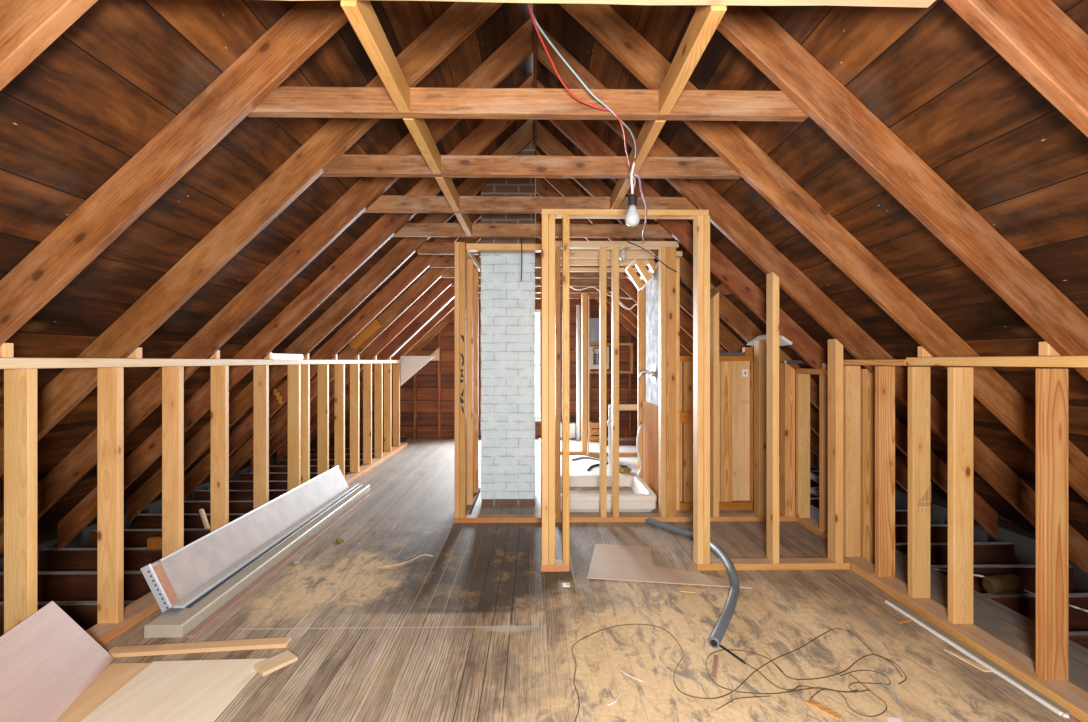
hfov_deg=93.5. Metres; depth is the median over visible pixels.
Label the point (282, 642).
wood lath
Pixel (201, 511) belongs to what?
stick
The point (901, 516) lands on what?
joist
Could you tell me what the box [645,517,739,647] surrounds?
hose
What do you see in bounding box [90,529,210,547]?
joist
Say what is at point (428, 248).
tie
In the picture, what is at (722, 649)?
wire
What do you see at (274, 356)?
foam block
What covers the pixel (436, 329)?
rafter
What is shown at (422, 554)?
curved sliver
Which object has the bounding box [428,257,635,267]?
tie
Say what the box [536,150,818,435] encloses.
rafter
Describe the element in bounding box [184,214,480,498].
rafter
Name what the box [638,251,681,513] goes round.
wall
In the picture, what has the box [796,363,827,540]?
wall
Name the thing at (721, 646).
wire
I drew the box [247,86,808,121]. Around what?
tie
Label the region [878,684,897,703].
wire
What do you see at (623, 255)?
hanging bulb
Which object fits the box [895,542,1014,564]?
joist
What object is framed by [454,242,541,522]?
framing
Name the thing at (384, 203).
tie
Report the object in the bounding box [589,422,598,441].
wooden crate
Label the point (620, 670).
curved sliver
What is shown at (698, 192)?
rafter
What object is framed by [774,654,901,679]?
wire
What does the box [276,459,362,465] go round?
joist
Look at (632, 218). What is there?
hanging bulb
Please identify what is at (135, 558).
joist
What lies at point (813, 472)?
joist
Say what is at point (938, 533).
joist
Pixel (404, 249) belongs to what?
rafter
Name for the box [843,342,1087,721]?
wall
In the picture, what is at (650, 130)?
blocking
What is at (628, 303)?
rafter
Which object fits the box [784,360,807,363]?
scrap
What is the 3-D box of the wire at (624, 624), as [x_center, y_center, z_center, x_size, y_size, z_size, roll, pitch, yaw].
[0.751,1.216,2.041,1.326,0.006,0.664,0,0,-1]
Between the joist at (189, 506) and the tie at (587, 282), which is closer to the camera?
the joist at (189, 506)
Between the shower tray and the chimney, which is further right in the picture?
the shower tray
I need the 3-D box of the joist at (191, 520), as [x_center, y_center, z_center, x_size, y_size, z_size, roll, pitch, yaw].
[-2.776,1.392,4.348,1.400,0.185,0.051,0,0,-1]
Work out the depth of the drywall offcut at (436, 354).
7.99 m
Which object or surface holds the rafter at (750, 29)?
attached to the ceiling at (926, 74)
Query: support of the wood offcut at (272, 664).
on the plywood sheet at (188, 690)
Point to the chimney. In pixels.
(507, 301)
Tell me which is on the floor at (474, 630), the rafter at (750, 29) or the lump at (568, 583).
the lump at (568, 583)
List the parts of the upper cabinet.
cabinet door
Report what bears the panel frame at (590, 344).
attached to the wall at (427, 397)
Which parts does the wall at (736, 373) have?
cross rail, rail, rail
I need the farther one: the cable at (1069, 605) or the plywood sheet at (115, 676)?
the cable at (1069, 605)
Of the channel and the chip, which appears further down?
the channel
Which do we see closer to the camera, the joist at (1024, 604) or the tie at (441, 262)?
the joist at (1024, 604)
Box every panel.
[141,465,348,612]
[589,346,608,368]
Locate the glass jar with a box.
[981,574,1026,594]
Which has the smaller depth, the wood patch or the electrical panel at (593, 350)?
the wood patch
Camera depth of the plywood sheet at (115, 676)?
1.89 m
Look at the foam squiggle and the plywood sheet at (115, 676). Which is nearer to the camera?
the plywood sheet at (115, 676)
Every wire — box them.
[521,239,521,280]
[527,3,635,159]
[528,3,630,166]
[570,286,631,299]
[572,624,906,721]
[619,302,637,309]
[627,241,676,271]
[633,173,646,243]
[706,649,857,693]
[716,696,769,709]
[719,645,745,663]
[728,649,782,671]
[746,663,869,692]
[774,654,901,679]
[810,674,886,716]
[840,670,890,692]
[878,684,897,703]
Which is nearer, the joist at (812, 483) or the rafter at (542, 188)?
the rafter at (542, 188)
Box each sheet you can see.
[0,601,113,721]
[55,663,150,721]
[80,658,267,721]
[587,544,751,587]
[746,335,791,345]
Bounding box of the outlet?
[742,369,747,376]
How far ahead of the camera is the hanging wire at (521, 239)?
3.81 m
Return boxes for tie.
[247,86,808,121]
[283,0,935,7]
[319,154,740,178]
[363,195,697,213]
[393,223,672,237]
[417,242,478,254]
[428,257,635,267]
[440,269,626,278]
[450,278,610,286]
[478,286,609,292]
[478,293,598,298]
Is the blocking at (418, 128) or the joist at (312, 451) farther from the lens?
the joist at (312, 451)
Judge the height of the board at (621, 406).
0.058 m
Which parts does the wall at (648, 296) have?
plate, plate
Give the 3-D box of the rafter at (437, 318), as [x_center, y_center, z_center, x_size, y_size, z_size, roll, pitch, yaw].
[-1.792,-0.356,7.236,3.308,3.349,0.046,0,0,-1]
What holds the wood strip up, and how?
on the floor at (474, 630)
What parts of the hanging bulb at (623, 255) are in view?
glass bulb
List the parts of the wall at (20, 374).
plate, plate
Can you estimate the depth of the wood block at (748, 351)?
4.19 m
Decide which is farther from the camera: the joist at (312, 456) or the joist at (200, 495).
the joist at (312, 456)
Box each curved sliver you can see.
[377,554,432,567]
[620,670,642,681]
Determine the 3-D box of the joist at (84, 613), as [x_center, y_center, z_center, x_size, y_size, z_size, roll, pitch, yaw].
[-2.748,1.392,2.748,1.400,0.186,0.052,0,0,-1]
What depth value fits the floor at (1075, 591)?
2.82 m
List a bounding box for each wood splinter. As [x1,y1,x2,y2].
[711,654,717,678]
[806,699,841,719]
[897,618,910,623]
[944,649,991,671]
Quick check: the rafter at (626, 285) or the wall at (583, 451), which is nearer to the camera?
the rafter at (626, 285)
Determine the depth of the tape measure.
5.53 m
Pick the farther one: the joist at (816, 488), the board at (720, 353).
the joist at (816, 488)
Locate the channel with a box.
[885,600,1071,718]
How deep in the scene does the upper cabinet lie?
8.00 m
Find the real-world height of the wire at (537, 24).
0.127 m
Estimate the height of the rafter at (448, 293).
3.349 m
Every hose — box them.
[636,424,642,474]
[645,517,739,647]
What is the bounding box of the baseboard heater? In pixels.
[561,422,574,438]
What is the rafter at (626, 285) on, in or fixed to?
attached to the ceiling at (926, 74)
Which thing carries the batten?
attached to the rafter at (448, 293)
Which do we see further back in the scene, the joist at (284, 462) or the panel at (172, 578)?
the joist at (284, 462)
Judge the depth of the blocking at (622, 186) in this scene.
2.78 m
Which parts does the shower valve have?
lever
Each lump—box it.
[293,557,299,563]
[562,582,569,586]
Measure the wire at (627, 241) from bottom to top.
0.239 m
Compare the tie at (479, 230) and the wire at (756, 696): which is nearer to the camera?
the wire at (756, 696)
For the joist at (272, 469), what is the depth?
6.32 m
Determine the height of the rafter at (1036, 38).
3.264 m
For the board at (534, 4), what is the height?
0.190 m
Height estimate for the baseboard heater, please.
0.251 m
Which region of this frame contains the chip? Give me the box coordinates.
[336,538,343,543]
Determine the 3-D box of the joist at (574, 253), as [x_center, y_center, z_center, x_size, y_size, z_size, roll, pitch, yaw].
[0.461,-0.899,4.268,0.930,0.088,0.038,0,0,-1]
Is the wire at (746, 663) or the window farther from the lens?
the window
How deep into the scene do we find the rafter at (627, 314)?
7.27 m
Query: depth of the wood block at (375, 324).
5.36 m
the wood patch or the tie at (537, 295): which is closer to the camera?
the wood patch
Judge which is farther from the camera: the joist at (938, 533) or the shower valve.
the shower valve
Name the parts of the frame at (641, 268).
rail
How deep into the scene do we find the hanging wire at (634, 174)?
2.54 m
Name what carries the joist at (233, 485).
on the floor at (1075, 591)
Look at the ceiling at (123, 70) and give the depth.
2.12 m
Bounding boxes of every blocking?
[340,0,409,112]
[403,118,440,173]
[435,177,459,210]
[454,213,471,235]
[610,179,633,208]
[628,120,665,174]
[659,5,726,114]
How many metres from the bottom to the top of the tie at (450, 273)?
0.096 m
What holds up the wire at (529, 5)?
hanging from the tie at (877, 3)
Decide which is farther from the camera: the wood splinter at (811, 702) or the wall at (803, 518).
the wall at (803, 518)
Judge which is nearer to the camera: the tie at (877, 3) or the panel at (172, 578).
the tie at (877, 3)
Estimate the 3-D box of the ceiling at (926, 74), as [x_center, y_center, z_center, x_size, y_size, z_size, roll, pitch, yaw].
[1.702,-0.385,3.330,3.520,3.277,10.000,0,0,-1]
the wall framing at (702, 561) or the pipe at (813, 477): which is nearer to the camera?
the wall framing at (702, 561)
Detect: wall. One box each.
[0,343,407,646]
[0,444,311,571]
[312,252,637,448]
[555,241,795,522]
[561,293,637,455]
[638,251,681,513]
[680,356,753,509]
[779,451,1087,592]
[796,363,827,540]
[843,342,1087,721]
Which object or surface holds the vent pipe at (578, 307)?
on the floor at (474, 630)
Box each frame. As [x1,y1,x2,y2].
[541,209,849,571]
[589,343,632,373]
[625,259,655,290]
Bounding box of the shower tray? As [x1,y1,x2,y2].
[561,475,656,511]
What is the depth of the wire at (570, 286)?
6.20 m
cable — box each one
[571,457,620,465]
[933,568,1087,611]
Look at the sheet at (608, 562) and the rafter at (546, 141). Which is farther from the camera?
the rafter at (546, 141)
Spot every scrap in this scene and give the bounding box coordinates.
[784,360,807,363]
[887,717,901,721]
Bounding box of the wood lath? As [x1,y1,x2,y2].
[108,637,290,657]
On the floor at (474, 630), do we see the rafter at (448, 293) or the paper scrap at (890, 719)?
the paper scrap at (890, 719)
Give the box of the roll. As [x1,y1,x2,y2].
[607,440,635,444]
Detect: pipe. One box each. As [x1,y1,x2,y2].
[576,305,580,439]
[607,404,610,474]
[779,455,818,483]
[779,471,818,497]
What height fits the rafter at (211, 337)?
3.349 m
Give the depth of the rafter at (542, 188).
5.46 m
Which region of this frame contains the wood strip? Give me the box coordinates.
[186,492,371,637]
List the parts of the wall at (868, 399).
plate, plate, plate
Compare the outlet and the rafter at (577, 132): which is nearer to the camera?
the rafter at (577, 132)
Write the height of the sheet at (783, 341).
0.092 m
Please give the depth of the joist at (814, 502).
4.82 m
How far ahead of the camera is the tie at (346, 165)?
2.45 m
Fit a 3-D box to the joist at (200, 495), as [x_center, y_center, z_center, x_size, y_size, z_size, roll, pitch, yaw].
[-2.790,1.392,5.147,1.400,0.185,0.052,0,0,-1]
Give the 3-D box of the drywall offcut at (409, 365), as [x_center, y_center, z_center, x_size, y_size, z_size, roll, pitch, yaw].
[-1.776,0.140,7.198,0.476,0.421,0.016,0,0,-1]
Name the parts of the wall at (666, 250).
plate, plate, plate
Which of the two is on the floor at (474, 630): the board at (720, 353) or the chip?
the chip
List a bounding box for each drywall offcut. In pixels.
[400,356,433,385]
[430,347,439,360]
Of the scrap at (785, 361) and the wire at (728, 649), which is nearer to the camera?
the wire at (728, 649)
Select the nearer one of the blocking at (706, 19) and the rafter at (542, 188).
the blocking at (706, 19)
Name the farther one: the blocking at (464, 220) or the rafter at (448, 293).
the rafter at (448, 293)
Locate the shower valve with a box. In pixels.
[638,364,656,383]
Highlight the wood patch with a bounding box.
[711,283,732,295]
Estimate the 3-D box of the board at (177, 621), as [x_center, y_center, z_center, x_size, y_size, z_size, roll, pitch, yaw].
[-1.701,1.185,3.543,0.166,0.070,2.575,0,0,-1]
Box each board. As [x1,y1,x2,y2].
[144,483,369,637]
[533,3,536,146]
[535,151,535,243]
[619,404,636,409]
[719,352,743,355]
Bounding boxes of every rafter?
[0,0,97,90]
[0,0,369,345]
[0,2,502,476]
[0,18,532,554]
[57,74,532,547]
[127,119,533,522]
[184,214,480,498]
[229,220,480,477]
[251,240,480,472]
[277,268,480,462]
[310,298,453,443]
[329,309,453,435]
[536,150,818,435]
[536,178,818,456]
[536,193,813,467]
[536,214,779,450]
[536,238,637,338]
[537,25,1087,572]
[537,80,997,538]
[537,121,931,512]
[540,238,637,329]
[558,3,1087,501]
[692,5,1087,380]
[944,0,1087,136]
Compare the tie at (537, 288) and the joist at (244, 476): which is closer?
the joist at (244, 476)
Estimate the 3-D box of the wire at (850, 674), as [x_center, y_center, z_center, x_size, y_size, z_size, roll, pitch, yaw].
[1.117,1.216,1.842,0.279,0.005,0.183,0,0,-31]
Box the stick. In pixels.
[199,509,209,529]
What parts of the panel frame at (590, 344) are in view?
frame rail, frame rail, frame rail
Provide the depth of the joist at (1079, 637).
2.42 m
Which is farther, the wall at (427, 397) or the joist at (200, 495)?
the wall at (427, 397)
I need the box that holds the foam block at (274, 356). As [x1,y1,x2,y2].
[272,354,302,359]
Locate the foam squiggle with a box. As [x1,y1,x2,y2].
[273,389,283,403]
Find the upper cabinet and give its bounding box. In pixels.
[589,318,598,342]
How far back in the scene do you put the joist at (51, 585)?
3.12 m
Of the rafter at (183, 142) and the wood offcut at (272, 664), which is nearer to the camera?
the rafter at (183, 142)
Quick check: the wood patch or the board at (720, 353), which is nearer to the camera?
the wood patch
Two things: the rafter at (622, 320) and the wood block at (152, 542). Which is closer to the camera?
the wood block at (152, 542)
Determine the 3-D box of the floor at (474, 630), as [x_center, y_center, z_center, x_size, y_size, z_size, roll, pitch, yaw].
[0.119,1.229,3.203,4.330,0.042,9.800,0,0,-1]
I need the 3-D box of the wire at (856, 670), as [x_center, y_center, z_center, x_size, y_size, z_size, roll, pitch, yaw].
[1.223,1.216,1.955,0.203,0.005,0.105,0,0,-17]
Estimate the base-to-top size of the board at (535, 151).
0.190 m
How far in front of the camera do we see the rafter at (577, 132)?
3.64 m
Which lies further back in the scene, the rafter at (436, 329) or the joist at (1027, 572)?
the rafter at (436, 329)
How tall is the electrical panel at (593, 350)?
0.350 m
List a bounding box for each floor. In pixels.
[103,437,1087,721]
[1068,590,1087,630]
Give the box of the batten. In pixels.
[391,296,453,356]
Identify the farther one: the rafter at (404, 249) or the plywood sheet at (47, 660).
the rafter at (404, 249)
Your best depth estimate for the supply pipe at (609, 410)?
5.24 m
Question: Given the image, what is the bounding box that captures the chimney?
[480,140,534,505]
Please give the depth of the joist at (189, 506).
4.72 m
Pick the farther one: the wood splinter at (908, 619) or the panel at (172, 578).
the panel at (172, 578)
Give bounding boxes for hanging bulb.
[619,238,629,260]
[625,161,639,226]
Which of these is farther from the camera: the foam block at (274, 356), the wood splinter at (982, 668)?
the foam block at (274, 356)
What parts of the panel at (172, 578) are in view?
panel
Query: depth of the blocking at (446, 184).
2.75 m
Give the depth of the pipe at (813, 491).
4.62 m
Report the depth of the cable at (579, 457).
6.28 m
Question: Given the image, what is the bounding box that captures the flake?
[677,586,699,592]
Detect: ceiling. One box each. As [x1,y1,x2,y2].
[0,0,532,558]
[535,0,1087,540]
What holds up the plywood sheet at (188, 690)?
on the plywood sheet at (115, 676)
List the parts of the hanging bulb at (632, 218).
glass bulb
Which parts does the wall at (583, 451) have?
plate, plate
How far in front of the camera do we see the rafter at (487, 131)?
3.58 m
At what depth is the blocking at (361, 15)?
1.49 m
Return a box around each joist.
[0,571,150,601]
[0,600,135,636]
[39,547,161,570]
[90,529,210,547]
[131,513,246,528]
[184,500,270,512]
[195,490,287,500]
[229,481,287,489]
[241,472,348,480]
[269,465,360,472]
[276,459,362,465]
[310,449,383,453]
[310,454,373,458]
[561,249,654,258]
[561,259,646,265]
[561,267,638,271]
[779,471,818,478]
[779,478,818,487]
[795,487,818,497]
[810,498,818,508]
[895,510,907,524]
[895,524,947,542]
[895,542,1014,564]
[930,564,1073,593]
[983,593,1087,629]
[1068,631,1087,648]
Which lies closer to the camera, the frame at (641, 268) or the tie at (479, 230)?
the tie at (479, 230)
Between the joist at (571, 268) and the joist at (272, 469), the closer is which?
the joist at (571, 268)
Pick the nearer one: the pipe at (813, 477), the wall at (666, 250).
the wall at (666, 250)
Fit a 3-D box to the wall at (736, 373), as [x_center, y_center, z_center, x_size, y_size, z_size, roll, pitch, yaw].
[1.394,0.590,4.205,0.848,1.261,0.108,0,0,-1]
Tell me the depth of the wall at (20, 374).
2.70 m
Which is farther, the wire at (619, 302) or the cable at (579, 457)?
the cable at (579, 457)
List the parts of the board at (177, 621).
rail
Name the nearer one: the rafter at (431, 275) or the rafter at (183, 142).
the rafter at (183, 142)
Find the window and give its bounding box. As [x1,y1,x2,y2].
[535,310,540,420]
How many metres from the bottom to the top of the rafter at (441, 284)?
3.349 m
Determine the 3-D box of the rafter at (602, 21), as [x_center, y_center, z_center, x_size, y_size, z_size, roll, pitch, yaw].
[1.623,-0.356,2.455,3.308,3.264,0.046,0,0,-1]
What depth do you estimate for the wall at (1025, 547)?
3.81 m
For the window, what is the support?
in the wall at (427, 397)
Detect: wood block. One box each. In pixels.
[147,537,161,548]
[349,319,381,349]
[742,347,753,355]
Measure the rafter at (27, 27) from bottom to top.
3.349 m
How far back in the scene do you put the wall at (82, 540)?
4.39 m
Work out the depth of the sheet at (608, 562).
2.97 m
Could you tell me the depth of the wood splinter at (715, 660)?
2.04 m
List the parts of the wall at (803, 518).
plate, plate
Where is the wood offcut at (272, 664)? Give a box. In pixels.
[253,650,297,676]
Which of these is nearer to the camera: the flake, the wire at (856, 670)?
the wire at (856, 670)
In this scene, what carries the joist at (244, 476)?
on the floor at (1075, 591)
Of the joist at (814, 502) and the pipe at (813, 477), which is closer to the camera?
the pipe at (813, 477)
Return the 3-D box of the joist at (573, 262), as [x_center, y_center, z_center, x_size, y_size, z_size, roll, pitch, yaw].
[0.455,-0.899,4.578,0.930,0.088,0.038,0,0,-1]
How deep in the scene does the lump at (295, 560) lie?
3.10 m
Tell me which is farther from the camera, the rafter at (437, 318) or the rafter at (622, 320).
the rafter at (622, 320)
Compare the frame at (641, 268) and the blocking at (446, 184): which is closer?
the blocking at (446, 184)
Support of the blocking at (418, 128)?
attached to the tie at (284, 101)
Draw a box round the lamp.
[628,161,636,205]
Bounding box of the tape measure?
[619,465,631,472]
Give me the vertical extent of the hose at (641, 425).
0.518 m
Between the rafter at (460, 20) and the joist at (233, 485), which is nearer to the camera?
the rafter at (460, 20)

